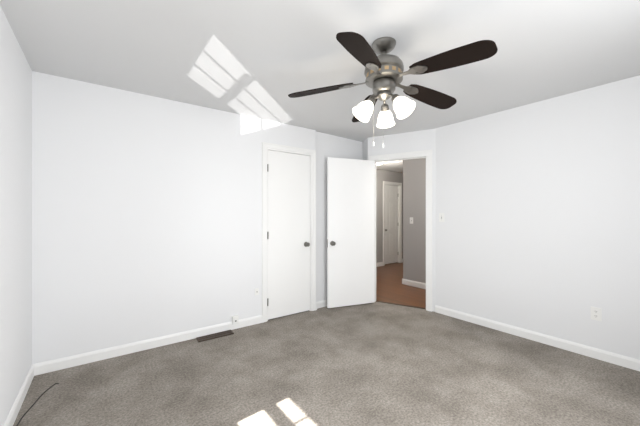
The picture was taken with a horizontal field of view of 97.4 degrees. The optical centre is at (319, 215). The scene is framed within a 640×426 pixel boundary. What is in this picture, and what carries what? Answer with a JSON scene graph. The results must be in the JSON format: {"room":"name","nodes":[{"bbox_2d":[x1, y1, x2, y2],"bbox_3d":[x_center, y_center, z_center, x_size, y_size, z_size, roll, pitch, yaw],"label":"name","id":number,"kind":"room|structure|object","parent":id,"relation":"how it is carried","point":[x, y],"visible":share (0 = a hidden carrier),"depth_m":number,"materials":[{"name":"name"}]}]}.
{"room":"empty bedroom","nodes":[
{"label":"empty bedroom","id":0,"kind":"room"},
{"bbox_2d":[0,6,31,425],"bbox_3d":[-1.110,0.063,0.683,0.030,2.440,4.140,0,0,-38],"label":"wall","id":1,"kind":"structure","parent":0,"point":[15,217],"depth_m":1.80,"materials":[{"name":"white paint"}]},
{"bbox_2d":[3,368,34,425],"bbox_3d":[-1.102,1.238,0.708,0.015,0.090,3.910,0,0,-38],"label":"baseboard","id":2,"kind":"structure","parent":1,"relation":"attached to","point":[14,411],"depth_m":1.87,"materials":[{"name":"white wood"}]},
{"bbox_2d":[32,71,362,363],"bbox_3d":[-0.783,0.063,3.421,4.043,2.440,0.265,0,0,-38],"label":"wall","id":3,"kind":"structure","parent":0,"point":[146,217],"depth_m":2.68,"materials":[{"name":"white paint"}]},
{"bbox_2d":[31,315,261,375],"bbox_3d":[-1.485,1.238,2.813,1.928,0.090,0.114,0,0,-38],"label":"baseboard","id":4,"kind":"structure","parent":3,"relation":"attached to","point":[138,346],"depth_m":2.63,"materials":[{"name":"white wood"}]},
{"bbox_2d":[232,315,237,324],"bbox_3d":[-0.956,1.178,3.168,0.066,0.090,0.038,0,0,-38],"label":"wall outlet","id":5,"kind":"object","parent":3,"relation":"attached to","point":[234,319],"visible":0.98,"depth_m":3.15,"materials":[{"name":"white plastic"}]},
{"bbox_2d":[267,150,309,319],"bbox_3d":[-0.379,0.236,3.579,0.622,2.066,0.129,0,0,-38],"label":"closet door","id":6,"kind":"structure","parent":3,"relation":"in","point":[288,235],"depth_m":3.58,"materials":[{"name":"white wood"}]},
{"bbox_2d":[262,142,315,322],"bbox_3d":[-0.413,0.203,3.629,0.770,2.160,0.177,0,0,-38],"label":"trim","id":7,"kind":"structure","parent":3,"relation":"attached to","point":[266,147],"depth_m":3.51,"materials":[{"name":"white wood"}]},
{"bbox_2d":[316,300,326,309],"bbox_3d":[0.301,1.238,4.130,0.961,0.090,0.037,0,0,-38],"label":"baseboard","id":8,"kind":"structure","parent":3,"relation":"attached to","point":[323,303],"depth_m":3.91,"materials":[{"name":"white wood"}]},
{"bbox_2d":[327,157,374,307],"bbox_3d":[0.436,0.236,4.006,0.723,2.066,0.298,0,0,-38],"label":"entry door","id":9,"kind":"structure","parent":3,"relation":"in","point":[350,231],"depth_m":3.96,"materials":[{"name":"white wood"}]},
{"bbox_2d":[0,0,639,172],"bbox_3d":[1.451,-1.207,3.594,8.300,0.100,6.100,0,0,-38],"label":"ceiling","id":10,"kind":"structure","parent":0,"point":[262,59],"depth_m":1.96,"materials":[{"name":"white paint"}]},
{"bbox_2d":[288,32,497,147],"bbox_3d":[0.468,-0.796,1.879,1.274,0.721,1.253,0,0,-38],"label":"ceiling fan","id":11,"kind":"object","parent":10,"relation":"hanging from","point":[384,73],"visible":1,"depth_m":1.81,"materials":[{"name":"black wood"}]},
{"bbox_2d":[13,302,639,425],"bbox_3d":[0.469,1.313,1.909,4.022,0.060,3.998,0,0,-38],"label":"floor","id":12,"kind":"structure","parent":0,"point":[377,364],"depth_m":2.17,"materials":[{"name":"grey carpet"}]},
{"bbox_2d":[17,383,58,425],"bbox_3d":[-1.809,1.279,1.775,0.164,0.005,0.822,0,0,-38],"label":"cable","id":13,"kind":"object","parent":12,"relation":"on","point":[34,403],"depth_m":1.90,"materials":[{"name":"black"}]},
{"bbox_2d":[196,330,233,341],"bbox_3d":[-1.111,1.278,2.984,0.365,0.010,0.128,0,0,-38],"label":"floor vent","id":14,"kind":"object","parent":12,"relation":"in","point":[214,336],"visible":1,"depth_m":2.98,"materials":[{"name":"brown metal"}]},
{"bbox_2d":[363,138,367,159],"bbox_3d":[0.729,0.063,4.367,0.090,2.440,0.348,0,0,-9],"label":"wall","id":15,"kind":"structure","parent":0,"point":[365,149],"depth_m":4.29,"materials":[{"name":"white paint"}]},
{"bbox_2d":[376,169,402,262],"bbox_3d":[1.250,0.063,6.969,4.120,2.440,0.120,0,0,-38],"label":"wall","id":16,"kind":"structure","parent":0,"point":[385,175],"depth_m":7.14,"materials":[{"name":"grey paint"}]},
{"bbox_2d":[385,185,397,263],"bbox_3d":[1.891,0.237,7.437,0.626,2.068,0.106,0,0,-38],"label":"door","id":17,"kind":"structure","parent":16,"relation":"in","point":[391,223],"depth_m":7.46,"materials":[{"name":"white wood"}]},
{"bbox_2d":[383,181,401,265],"bbox_3d":[1.876,0.203,7.444,0.770,2.160,0.141,0,0,-38],"label":"door frame","id":18,"kind":"structure","parent":16,"relation":"attached to","point":[399,185],"depth_m":7.59,"materials":[{"name":"white wood"}]},
{"bbox_2d":[376,262,425,307],"bbox_3d":[2.561,1.325,5.183,4.400,0.076,4.850,0,0,-38],"label":"floor","id":19,"kind":"structure","parent":0,"point":[391,287],"depth_m":4.88,"materials":[{"name":"brown wood"}]},
{"bbox_2d":[376,301,425,308],"bbox_3d":[1.149,1.282,4.030,0.728,0.010,0.027,0,0,29],"label":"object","id":20,"kind":"structure","parent":19,"relation":"on","point":[401,304],"depth_m":4.02,"materials":[{"name":"brown metal"}]},
{"bbox_2d":[368,128,435,311],"bbox_3d":[1.166,0.063,4.007,0.972,2.440,0.120,0,0,29],"label":"wall","id":21,"kind":"structure","parent":0,"point":[421,140],"depth_m":3.83,"materials":[{"name":"white paint"}]},
{"bbox_2d":[369,150,431,311],"bbox_3d":[1.143,0.203,4.020,0.880,2.160,0.158,0,0,29],"label":"door frame","id":22,"kind":"structure","parent":21,"relation":"attached to","point":[427,154],"depth_m":3.78,"materials":[{"name":"white wood"}]},
{"bbox_2d":[403,158,425,282],"bbox_3d":[2.527,0.063,4.100,0.120,2.440,3.020,0,0,-38],"label":"wall","id":23,"kind":"structure","parent":0,"point":[414,207],"depth_m":5.06,"materials":[{"name":"grey paint"}]},
{"bbox_2d":[402,278,425,288],"bbox_3d":[2.441,1.233,4.118,0.034,0.100,2.914,0,0,-38],"label":"baseboard","id":24,"kind":"structure","parent":23,"relation":"attached to","point":[413,283],"depth_m":5.05,"materials":[{"name":"white wood"}]},
{"bbox_2d":[436,75,639,359],"bbox_3d":[2.458,0.063,2.647,0.120,2.440,2.909,0,0,-38],"label":"wall","id":25,"kind":"structure","parent":0,"point":[538,206],"depth_m":2.79,"materials":[{"name":"white paint"}]},
{"bbox_2d":[439,213,443,221],"bbox_3d":[1.583,0.028,3.664,0.016,0.115,0.070,0,0,-38],"label":"bedroom light switch","id":26,"kind":"object","parent":25,"relation":"attached to","point":[441,217],"visible":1,"depth_m":3.67,"materials":[{"name":"white plastic"}]},
{"bbox_2d":[435,305,639,370],"bbox_3d":[2.369,1.238,2.653,0.014,0.090,2.729,0,0,-38],"label":"baseboard","id":27,"kind":"structure","parent":25,"relation":"attached to","point":[624,361],"depth_m":2.77,"materials":[{"name":"white wood"}]},
{"bbox_2d":[591,306,601,320],"bbox_3d":[2.476,0.883,2.519,0.009,0.115,0.070,0,0,-38],"label":"outlet","id":28,"kind":"object","parent":25,"relation":"attached to","point":[596,313],"visible":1,"depth_m":2.52,"materials":[{"name":"white plastic"}]}
]}

